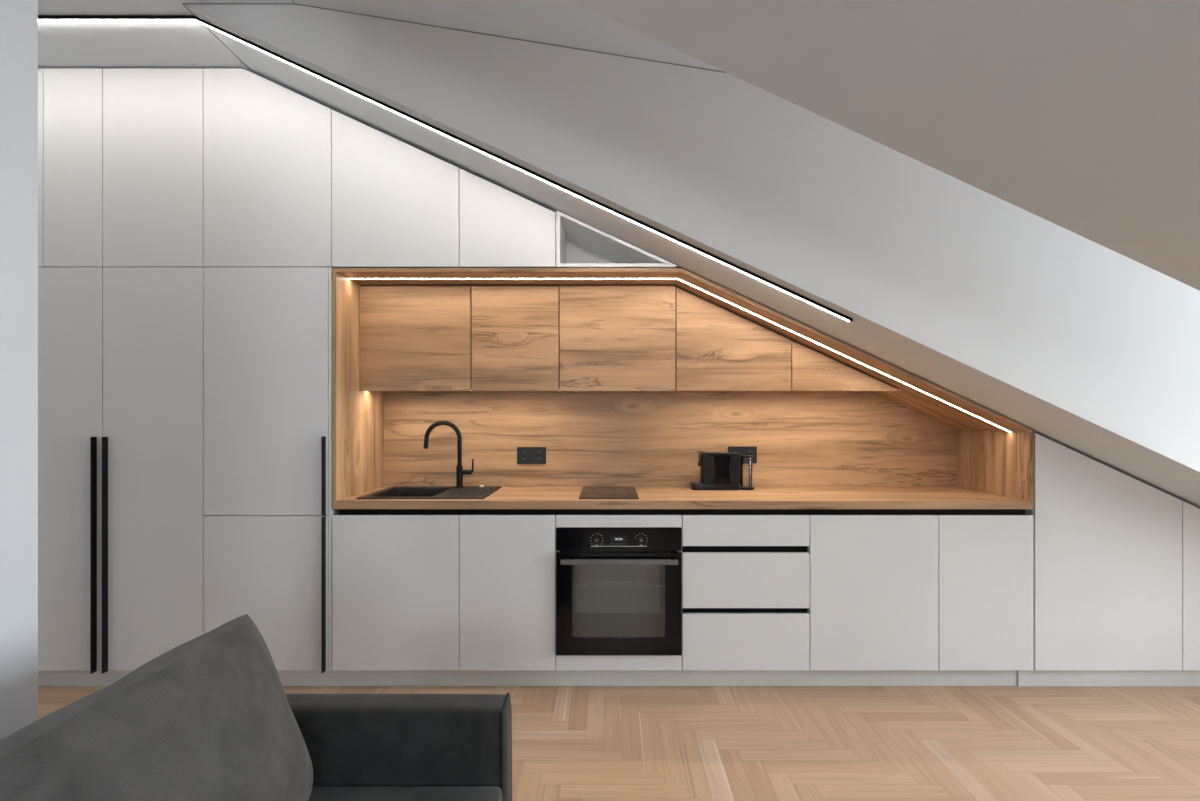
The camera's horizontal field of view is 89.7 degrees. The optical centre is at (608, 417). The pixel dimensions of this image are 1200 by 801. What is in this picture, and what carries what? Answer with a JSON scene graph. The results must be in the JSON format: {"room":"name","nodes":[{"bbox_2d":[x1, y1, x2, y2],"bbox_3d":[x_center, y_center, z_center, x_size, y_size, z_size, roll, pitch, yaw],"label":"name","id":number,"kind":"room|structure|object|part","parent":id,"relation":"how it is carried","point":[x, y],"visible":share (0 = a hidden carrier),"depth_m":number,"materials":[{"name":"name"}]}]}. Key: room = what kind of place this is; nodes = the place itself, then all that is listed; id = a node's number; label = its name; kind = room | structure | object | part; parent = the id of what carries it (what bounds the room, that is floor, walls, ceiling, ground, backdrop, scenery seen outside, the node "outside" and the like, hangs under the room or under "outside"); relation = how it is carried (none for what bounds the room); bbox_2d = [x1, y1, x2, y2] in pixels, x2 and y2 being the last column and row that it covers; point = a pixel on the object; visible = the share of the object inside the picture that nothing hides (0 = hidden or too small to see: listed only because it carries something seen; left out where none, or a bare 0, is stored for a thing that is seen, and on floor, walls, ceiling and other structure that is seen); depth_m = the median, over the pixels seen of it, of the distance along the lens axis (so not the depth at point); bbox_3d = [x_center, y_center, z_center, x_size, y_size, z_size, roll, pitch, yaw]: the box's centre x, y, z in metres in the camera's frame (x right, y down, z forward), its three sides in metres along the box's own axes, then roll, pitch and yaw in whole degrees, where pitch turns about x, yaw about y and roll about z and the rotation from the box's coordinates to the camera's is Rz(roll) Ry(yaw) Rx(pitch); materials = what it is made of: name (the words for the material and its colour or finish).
{"room":"attic kitchen-living room","nodes":[
{"label":"attic kitchen-living room","id":0,"kind":"room"},
{"bbox_2d":[0,0,37,740],"bbox_3d":[-1.275,-0.106,-0.742,0.150,2.780,4.017,0,0,0],"label":"wall partition","id":1,"kind":"structure","parent":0,"point":[18,18],"depth_m":1.23,"materials":[{"name":"grey paint"}]},
{"bbox_2d":[38,686,1199,800],"bbox_3d":[0.525,1.345,0.380,7.950,0.120,6.460,0,0,0],"label":"floor","id":2,"kind":"structure","parent":0,"point":[570,743],"depth_m":2.43,"materials":[{"name":"brown wood"}]},
{"bbox_2d":[38,267,204,673],"bbox_3d":[-2.459,0.242,3.155,1.080,1.909,0.671,0,0,0],"label":"tall cabinet","id":3,"kind":"object","parent":2,"relation":"on","point":[120,349],"visible":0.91,"depth_m":2.85,"materials":[{"name":"white laminate"}]},
{"bbox_2d":[38,68,43,266],"bbox_3d":[-2.837,-1.184,3.170,0.324,0.937,0.640,0,0,0],"label":"upper cabinet","id":4,"kind":"object","parent":3,"relation":"on","point":[40,70],"visible":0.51,"depth_m":2.85,"materials":[{"name":"white laminate"}]},
{"bbox_3d":[-2.697,0.241,2.860,0.602,1.906,0.019,0,0,0],"label":"door","id":5,"kind":"part","parent":3,"relation":"part of","materials":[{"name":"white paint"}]},
{"bbox_2d":[44,68,102,267],"bbox_3d":[-2.535,-1.184,3.170,0.279,0.937,0.640,0,0,0],"label":"upper cabinet","id":6,"kind":"object","parent":3,"relation":"on","point":[73,97],"visible":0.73,"depth_m":2.85,"materials":[{"name":"white laminate"}]},
{"bbox_3d":[-2.423,0.642,2.834,0.005,1.108,0.031,0,0,0],"label":"handle","id":7,"kind":"part","parent":3,"relation":"part of","materials":[{"name":"black metal"}]},
{"bbox_3d":[-2.370,0.642,2.834,0.005,1.108,0.031,0,0,0],"label":"handle","id":8,"kind":"part","parent":3,"relation":"part of","materials":[{"name":"black metal"}]},
{"bbox_2d":[103,68,203,267],"bbox_3d":[-2.157,-1.184,3.170,0.474,0.937,0.640,0,0,0],"label":"upper cabinet","id":9,"kind":"object","parent":3,"relation":"on","point":[153,117],"visible":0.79,"depth_m":2.85,"materials":[{"name":"white laminate"}]},
{"bbox_3d":[-2.157,0.241,2.860,0.472,1.906,0.019,0,0,0],"label":"door","id":10,"kind":"part","parent":3,"relation":"part of","materials":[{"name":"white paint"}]},
{"bbox_2d":[203,267,337,672],"bbox_3d":[-1.616,0.242,3.155,0.605,1.908,0.671,0,0,0],"label":"tall cabinet","id":11,"kind":"object","parent":2,"relation":"on","point":[268,511],"visible":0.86,"depth_m":2.85,"materials":[{"name":"white laminate"}]},
{"bbox_3d":[-1.623,0.828,2.860,0.588,0.731,0.019,0,0,0],"label":"door","id":12,"kind":"part","parent":11,"relation":"part of","materials":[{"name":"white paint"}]},
{"bbox_3d":[-1.623,-0.127,2.860,0.588,1.171,0.019,0,0,0],"label":"door","id":13,"kind":"part","parent":11,"relation":"part of","materials":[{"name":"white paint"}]},
{"bbox_2d":[203,68,332,267],"bbox_3d":[-1.616,-1.184,3.170,0.605,0.937,0.640,0,0,0],"label":"upper cabinet","id":14,"kind":"object","parent":11,"relation":"on","point":[267,146],"visible":0.83,"depth_m":2.85,"materials":[{"name":"white laminate"}]},
{"bbox_3d":[-1.342,0.829,2.834,0.006,0.732,0.031,0,0,0],"label":"handle","id":15,"kind":"part","parent":11,"relation":"part of","materials":[{"name":"black metal"}]},
{"bbox_3d":[-1.342,0.273,2.834,0.006,0.372,0.031,0,0,0],"label":"handle","id":16,"kind":"part","parent":11,"relation":"part of","materials":[{"name":"black metal"}]},
{"bbox_3d":[-1.320,0.242,3.171,0.013,1.908,0.639,0,0,0],"label":"panel","id":17,"kind":"part","parent":11,"relation":"part of","materials":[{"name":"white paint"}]},
{"bbox_2d":[332,515,458,669],"bbox_3d":[-1.010,0.828,3.170,0.600,0.735,0.640,0,0,0],"label":"base cabinet","id":18,"kind":"object","parent":2,"relation":"on","point":[395,578],"visible":0.83,"depth_m":2.85,"materials":[{"name":"white laminate"}]},
{"bbox_2d":[336,487,1029,508],"bbox_3d":[0.349,0.412,3.150,3.277,0.038,0.600,0,0,0],"label":"countertop","id":19,"kind":"structure","parent":18,"relation":"on","point":[505,497],"depth_m":2.90,"materials":[{"name":"brown wood"}]},
{"bbox_2d":[356,484,501,498],"bbox_3d":[-0.915,0.475,3.168,0.620,0.203,0.500,0,0,0],"label":"sink","id":20,"kind":"object","parent":19,"relation":"in","point":[481,491],"visible":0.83,"depth_m":3.26,"materials":[{"name":"black stone"}]},
{"bbox_2d":[423,421,473,487],"bbox_3d":[-0.896,0.200,3.365,0.280,0.372,0.052,0,0,0],"label":"tap","id":21,"kind":"object","parent":19,"relation":"on","point":[459,468],"visible":1,"depth_m":3.35,"materials":[{"name":"black metal"}]},
{"bbox_3d":[-0.928,0.140,3.365,0.213,0.252,0.025,0,0,0],"label":"spout","id":22,"kind":"part","parent":21,"relation":"part of","materials":[{"name":"black metal"}]},
{"bbox_2d":[579,486,638,498],"bbox_3d":[-0.001,0.390,3.165,0.292,0.006,0.494,0,0,0],"label":"cooktop","id":23,"kind":"object","parent":19,"relation":"in","point":[588,492],"visible":1,"depth_m":3.13,"materials":[{"name":"brown glass"}]},
{"bbox_2d":[336,509,1027,514],"bbox_3d":[0.347,0.451,2.869,3.275,0.038,0.030,0,0,0],"label":"countertop edge","id":24,"kind":"object","parent":19,"relation":"attached to","point":[340,511],"visible":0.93,"depth_m":2.87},
{"bbox_2d":[690,451,753,489],"bbox_3d":[0.623,0.288,3.324,0.342,0.209,0.122,0,0,0],"label":"coffee machine","id":25,"kind":"object","parent":19,"relation":"on","point":[718,470],"visible":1,"depth_m":3.27,"materials":[{"name":"black plastic"}]},
{"bbox_3d":[0.606,0.191,3.325,0.231,0.016,0.100,0,0,0],"label":"lid lever","id":26,"kind":"part","parent":25,"relation":"part of","materials":[{"name":"black plastic"}]},
{"bbox_3d":[0.754,0.295,3.325,0.061,0.162,0.096,0,0,0],"label":"water tank","id":27,"kind":"part","parent":25,"relation":"part of","materials":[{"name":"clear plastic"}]},
{"bbox_3d":[0.755,0.385,3.325,0.077,0.015,0.104,0,0,0],"label":"tank","id":28,"kind":"part","parent":25,"relation":"part of","materials":[{"name":"black plastic"}]},
{"bbox_2d":[285,693,511,800],"bbox_3d":[-0.722,0.970,0.708,0.935,0.629,1.821,0,0,0],"label":"sofa","id":29,"kind":"object","parent":2,"relation":"on","point":[361,747],"visible":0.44,"depth_m":1.50,"materials":[{"name":"black fabric"}]},
{"bbox_2d":[0,614,312,800],"bbox_3d":[-0.800,0.678,1.080,0.296,0.440,0.760,0,0,0],"label":"cushion","id":30,"kind":"object","parent":29,"relation":"on","point":[210,717],"visible":1,"depth_m":1.07,"materials":[{"name":"grey fabric"}]},
{"bbox_2d":[308,787,501,800],"bbox_3d":[-0.640,0.983,1.075,0.768,0.163,0.857,0,0,0],"label":"seat cushion","id":31,"kind":"object","parent":29,"relation":"on","point":[317,793],"depth_m":1.46,"materials":[{"name":"grey fabric"}]},
{"bbox_2d":[459,515,555,669],"bbox_3d":[-0.481,0.828,3.170,0.455,0.735,0.640,0,0,0],"label":"base cabinet","id":32,"kind":"object","parent":2,"relation":"on","point":[507,563],"visible":0.87,"depth_m":2.85,"materials":[{"name":"white laminate"}]},
{"bbox_2d":[38,669,1016,685],"bbox_3d":[-0.522,1.242,2.898,4.956,0.086,0.016,0,0,0],"label":"plinth","id":33,"kind":"object","parent":2,"relation":"on","point":[555,677],"visible":0.56,"depth_m":2.89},
{"bbox_2d":[556,515,681,669],"bbox_3d":[0.046,0.828,3.170,0.597,0.735,0.640,0,0,0],"label":"housing","id":34,"kind":"object","parent":2,"relation":"on","point":[563,662],"visible":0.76,"depth_m":2.85,"materials":[{"name":"white laminate"}]},
{"bbox_2d":[556,527,681,654],"bbox_3d":[0.046,0.820,3.019,0.592,0.599,0.462,0,0,0],"label":"oven","id":35,"kind":"object","parent":34,"relation":"in","point":[619,589],"visible":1,"depth_m":2.85,"materials":[{"name":"black glass"}]},
{"bbox_3d":[-0.058,0.578,2.846,0.033,0.033,0.003,0,0,0],"label":"knob","id":36,"kind":"part","parent":35,"relation":"part of","materials":[{"name":"black plastic"}]},
{"bbox_3d":[0.046,0.574,2.858,0.592,0.108,0.020,0,0,0],"label":"control panel","id":37,"kind":"part","parent":35,"relation":"part of","materials":[{"name":"black glass"}]},
{"bbox_3d":[0.048,0.668,2.809,0.545,0.024,0.042,0,0,0],"label":"handle","id":38,"kind":"part","parent":35,"relation":"part of","materials":[{"name":"grey metal"}]},
{"bbox_3d":[0.152,0.578,2.846,0.033,0.033,0.003,0,0,0],"label":"knob","id":39,"kind":"part","parent":35,"relation":"part of","materials":[{"name":"black plastic"}]},
{"bbox_3d":[0.046,0.875,2.855,0.592,0.488,0.022,0,0,0],"label":"trim","id":40,"kind":"part","parent":35,"relation":"part of","materials":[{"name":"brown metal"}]},
{"bbox_3d":[0.046,1.158,2.860,0.594,0.071,0.019,0,0,0],"label":"panel","id":41,"kind":"part","parent":34,"relation":"part of","materials":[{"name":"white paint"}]},
{"bbox_3d":[0.046,0.489,2.860,0.594,0.057,0.019,0,0,0],"label":"panel","id":42,"kind":"part","parent":34,"relation":"part of","materials":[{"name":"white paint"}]},
{"bbox_2d":[681,515,809,669],"bbox_3d":[0.648,0.828,3.170,0.603,0.735,0.640,0,0,0],"label":"base cabinet","id":43,"kind":"object","parent":2,"relation":"on","point":[746,578],"visible":0.98,"depth_m":2.85,"materials":[{"name":"white laminate"}]},
{"bbox_3d":[0.648,1.060,2.860,0.601,0.268,0.019,0,0,0],"label":"drawer","id":44,"kind":"part","parent":43,"relation":"part of","materials":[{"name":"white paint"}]},
{"bbox_3d":[0.648,0.768,2.860,0.601,0.261,0.019,0,0,0],"label":"drawer","id":45,"kind":"part","parent":43,"relation":"part of","materials":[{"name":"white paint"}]},
{"bbox_3d":[0.648,0.533,2.860,0.601,0.145,0.019,0,0,0],"label":"drawer","id":46,"kind":"part","parent":43,"relation":"part of","materials":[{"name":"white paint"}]},
{"bbox_2d":[808,515,937,669],"bbox_3d":[1.255,0.828,3.170,0.608,0.735,0.640,0,0,0],"label":"base cabinet","id":47,"kind":"object","parent":2,"relation":"on","point":[874,578],"visible":0.84,"depth_m":2.85,"materials":[{"name":"white laminate"}]},
{"bbox_2d":[938,515,1032,669],"bbox_3d":[1.784,0.828,3.170,0.447,0.735,0.640,0,0,0],"label":"base cabinet","id":48,"kind":"object","parent":2,"relation":"on","point":[985,562],"visible":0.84,"depth_m":2.85,"materials":[{"name":"white laminate"}]},
{"bbox_2d":[961,433,1181,669],"bbox_3d":[2.362,0.633,3.170,0.697,1.124,0.640,0,0,0],"label":"base cabinet","id":49,"kind":"object","parent":2,"relation":"on","point":[1107,542],"visible":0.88,"depth_m":2.85,"materials":[{"name":"white laminate"}]},
{"bbox_3d":[2.362,0.632,2.860,0.694,1.123,0.019,0,0,0],"label":"door","id":50,"kind":"part","parent":49,"relation":"part of","materials":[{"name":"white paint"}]},
{"bbox_2d":[1017,669,1199,685],"bbox_3d":[2.679,1.242,2.893,1.442,0.086,0.018,0,0,0],"label":"plinth","id":51,"kind":"object","parent":2,"relation":"on","point":[1033,677],"visible":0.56,"depth_m":2.88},
{"bbox_2d":[1182,501,1199,669],"bbox_3d":[3.056,0.794,3.170,0.687,0.803,0.640,0,0,0],"label":"base cabinet","id":52,"kind":"object","parent":2,"relation":"on","point":[1190,513],"visible":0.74,"depth_m":2.85,"materials":[{"name":"white laminate"}]},
{"bbox_2d":[38,0,1199,508],"bbox_3d":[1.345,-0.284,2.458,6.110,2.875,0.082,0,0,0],"label":"sloped ceiling","id":53,"kind":"structure","parent":0,"point":[726,163],"depth_m":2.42,"materials":[{"name":"white paint"}]},
{"bbox_2d":[182,4,249,68],"bbox_3d":[-1.710,-1.663,2.644,0.004,0.006,0.451,0,0,0],"label":"trim","id":54,"kind":"structure","parent":53,"relation":"attached to","point":[182,4],"depth_m":2.64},
{"bbox_2d":[38,15,852,321],"bbox_3d":[-1.167,-1.029,2.501,4.345,1.264,0.029,0,0,0],"label":"ceiling light strip","id":55,"kind":"object","parent":53,"relation":"attached to","point":[41,18],"visible":0.95,"depth_m":2.49,"materials":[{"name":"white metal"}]},
{"bbox_2d":[182,3,725,72],"bbox_3d":[1.220,-1.229,2.416,5.860,0.863,0.002,0,0,0],"label":"trim","id":56,"kind":"structure","parent":53,"relation":"attached to","point":[182,3],"depth_m":2.42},
{"bbox_3d":[0.475,-0.216,3.560,7.850,3.000,0.100,0,0,0],"label":"wall","id":57,"kind":"structure","parent":0,"visible":0},
{"bbox_2d":[360,286,471,390],"bbox_3d":[-1.001,-0.411,3.281,0.574,0.543,0.333,0,0,0],"label":"upper cabinet","id":58,"kind":"object","parent":57,"relation":"attached to","point":[413,338],"visible":0.93,"depth_m":3.12,"materials":[{"name":"brown wood"}]},
{"bbox_2d":[472,286,559,390],"bbox_3d":[-0.485,-0.411,3.281,0.453,0.543,0.333,0,0,0],"label":"upper cabinet","id":59,"kind":"object","parent":57,"relation":"attached to","point":[516,329],"visible":0.92,"depth_m":3.12,"materials":[{"name":"brown wood"}]},
{"bbox_2d":[560,286,674,391],"bbox_3d":[0.044,-0.411,3.281,0.602,0.543,0.333,0,0,0],"label":"upper cabinet","id":60,"kind":"object","parent":57,"relation":"attached to","point":[613,338],"visible":1,"depth_m":3.12,"materials":[{"name":"brown wood"}]},
{"bbox_2d":[568,391,665,391],"bbox_3d":[0.044,-0.149,3.272,0.544,0.007,0.235,0,0,0],"label":"range hood","id":61,"kind":"object","parent":60,"relation":"attached to","point":[568,391],"depth_m":3.25,"materials":[{"name":"metal"}]},
{"bbox_2d":[384,391,955,486],"bbox_3d":[0.349,-0.149,3.459,3.278,1.082,0.018,0,0,0],"label":"backsplash","id":62,"kind":"structure","parent":57,"relation":"attached to","point":[801,438],"depth_m":3.45,"materials":[{"name":"brown wood"}]},
{"bbox_2d":[517,447,545,463],"bbox_3d":[-0.442,0.214,3.443,0.166,0.097,0.012,0,0,0],"label":"double socket","id":63,"kind":"object","parent":62,"relation":"attached to","point":[525,455],"visible":1,"depth_m":3.44,"materials":[{"name":"plastic"}]},
{"bbox_2d":[519,450,529,460],"bbox_3d":[-0.483,0.214,3.439,0.062,0.062,0.003,0,0,0],"label":"outlet","id":64,"kind":"object","parent":63,"relation":"attached to","point":[524,455],"depth_m":3.44,"materials":[{"name":"black plastic"}]},
{"bbox_2d":[533,450,543,460],"bbox_3d":[-0.401,0.214,3.439,0.062,0.062,0.003,0,0,0],"label":"outlet","id":65,"kind":"object","parent":63,"relation":"attached to","point":[538,455],"depth_m":3.44,"materials":[{"name":"black plastic"}]},
{"bbox_2d":[728,446,756,462],"bbox_3d":[0.762,0.210,3.443,0.165,0.096,0.012,0,0,0],"label":"double socket","id":66,"kind":"object","parent":62,"relation":"attached to","point":[744,450],"visible":0.54,"depth_m":3.44,"materials":[{"name":"plastic"}]},
{"bbox_2d":[744,449,754,459],"bbox_3d":[0.804,0.210,3.439,0.062,0.062,0.003,0,0,0],"label":"outlet","id":67,"kind":"object","parent":66,"relation":"attached to","point":[746,451],"depth_m":3.44,"materials":[{"name":"black plastic"}]},
{"bbox_2d":[332,268,1033,508],"bbox_3d":[0.349,-0.139,3.159,3.316,1.140,0.618,0,0,0],"label":"surround","id":68,"kind":"object","parent":57,"relation":"attached to","point":[990,458],"depth_m":3.00,"materials":[{"name":"brown wood"}]},
{"bbox_3d":[-1.299,-0.130,3.159,0.018,1.122,0.618,0,0,0],"label":"panel","id":69,"kind":"part","parent":68,"relation":"part of","materials":[{"name":"brown wood"}]},
{"bbox_2d":[332,110,459,267],"bbox_3d":[-1.011,-1.087,3.170,0.602,0.743,0.640,0,0,0],"label":"upper cabinet","id":70,"kind":"object","parent":68,"relation":"on","point":[395,204],"visible":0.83,"depth_m":2.85,"materials":[{"name":"white laminate"}]},
{"bbox_3d":[-0.483,-0.700,3.159,1.651,0.018,0.618,0,0,0],"label":"panel","id":71,"kind":"part","parent":68,"relation":"part of","materials":[{"name":"brown wood"}]},
{"bbox_2d":[459,168,555,267],"bbox_3d":[-0.480,-0.949,3.170,0.456,0.465,0.640,0,0,0],"label":"upper cabinet","id":72,"kind":"object","parent":68,"relation":"on","point":[499,227],"visible":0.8,"depth_m":2.85,"materials":[{"name":"white laminate"}]},
{"bbox_2d":[556,210,676,267],"bbox_3d":[0.036,-0.849,3.060,0.571,0.268,0.420,0,0,0],"label":"open shelf","id":73,"kind":"object","parent":68,"relation":"on","point":[579,244],"visible":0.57,"depth_m":2.95,"materials":[{"name":"white laminate"}]},
{"bbox_3d":[-0.240,-0.849,3.060,0.018,0.268,0.420,0,0,0],"label":"panel","id":74,"kind":"part","parent":73,"relation":"part of","materials":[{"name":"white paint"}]},
{"bbox_3d":[0.026,-0.845,3.264,0.514,0.228,0.012,0,0,0],"label":"panel","id":75,"kind":"part","parent":73,"relation":"part of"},
{"bbox_3d":[0.349,-0.310,2.984,3.276,0.761,0.024,0,0,0],"label":"light strip","id":76,"kind":"part","parent":68,"relation":"part of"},
{"bbox_3d":[1.174,-0.320,3.159,1.666,0.777,0.618,0,0,0],"label":"sloped panel","id":77,"kind":"part","parent":68,"relation":"part of","materials":[{"name":"brown wood"}]},
{"bbox_3d":[1.998,0.225,3.265,0.018,0.334,0.406,0,0,0],"label":"panel","id":78,"kind":"part","parent":68,"relation":"part of","materials":[{"name":"brown wood"}]},
{"bbox_3d":[1.998,0.244,2.955,0.018,0.373,0.210,0,0,0],"label":"panel","id":79,"kind":"part","parent":68,"relation":"part of","materials":[{"name":"brown wood"}]},
{"bbox_2d":[675,287,790,390],"bbox_3d":[0.645,-0.408,3.281,0.597,0.538,0.333,0,0,0],"label":"upper cabinet","id":80,"kind":"object","parent":57,"relation":"attached to","point":[717,349],"visible":0.92,"depth_m":3.12,"materials":[{"name":"brown wood"}]},
{"bbox_2d":[791,340,900,390],"bbox_3d":[1.231,-0.270,3.281,0.568,0.262,0.333,0,0,0],"label":"upper cabinet","id":81,"kind":"object","parent":57,"relation":"attached to","point":[811,370],"visible":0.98,"depth_m":3.12,"materials":[{"name":"brown wood"}]}
]}

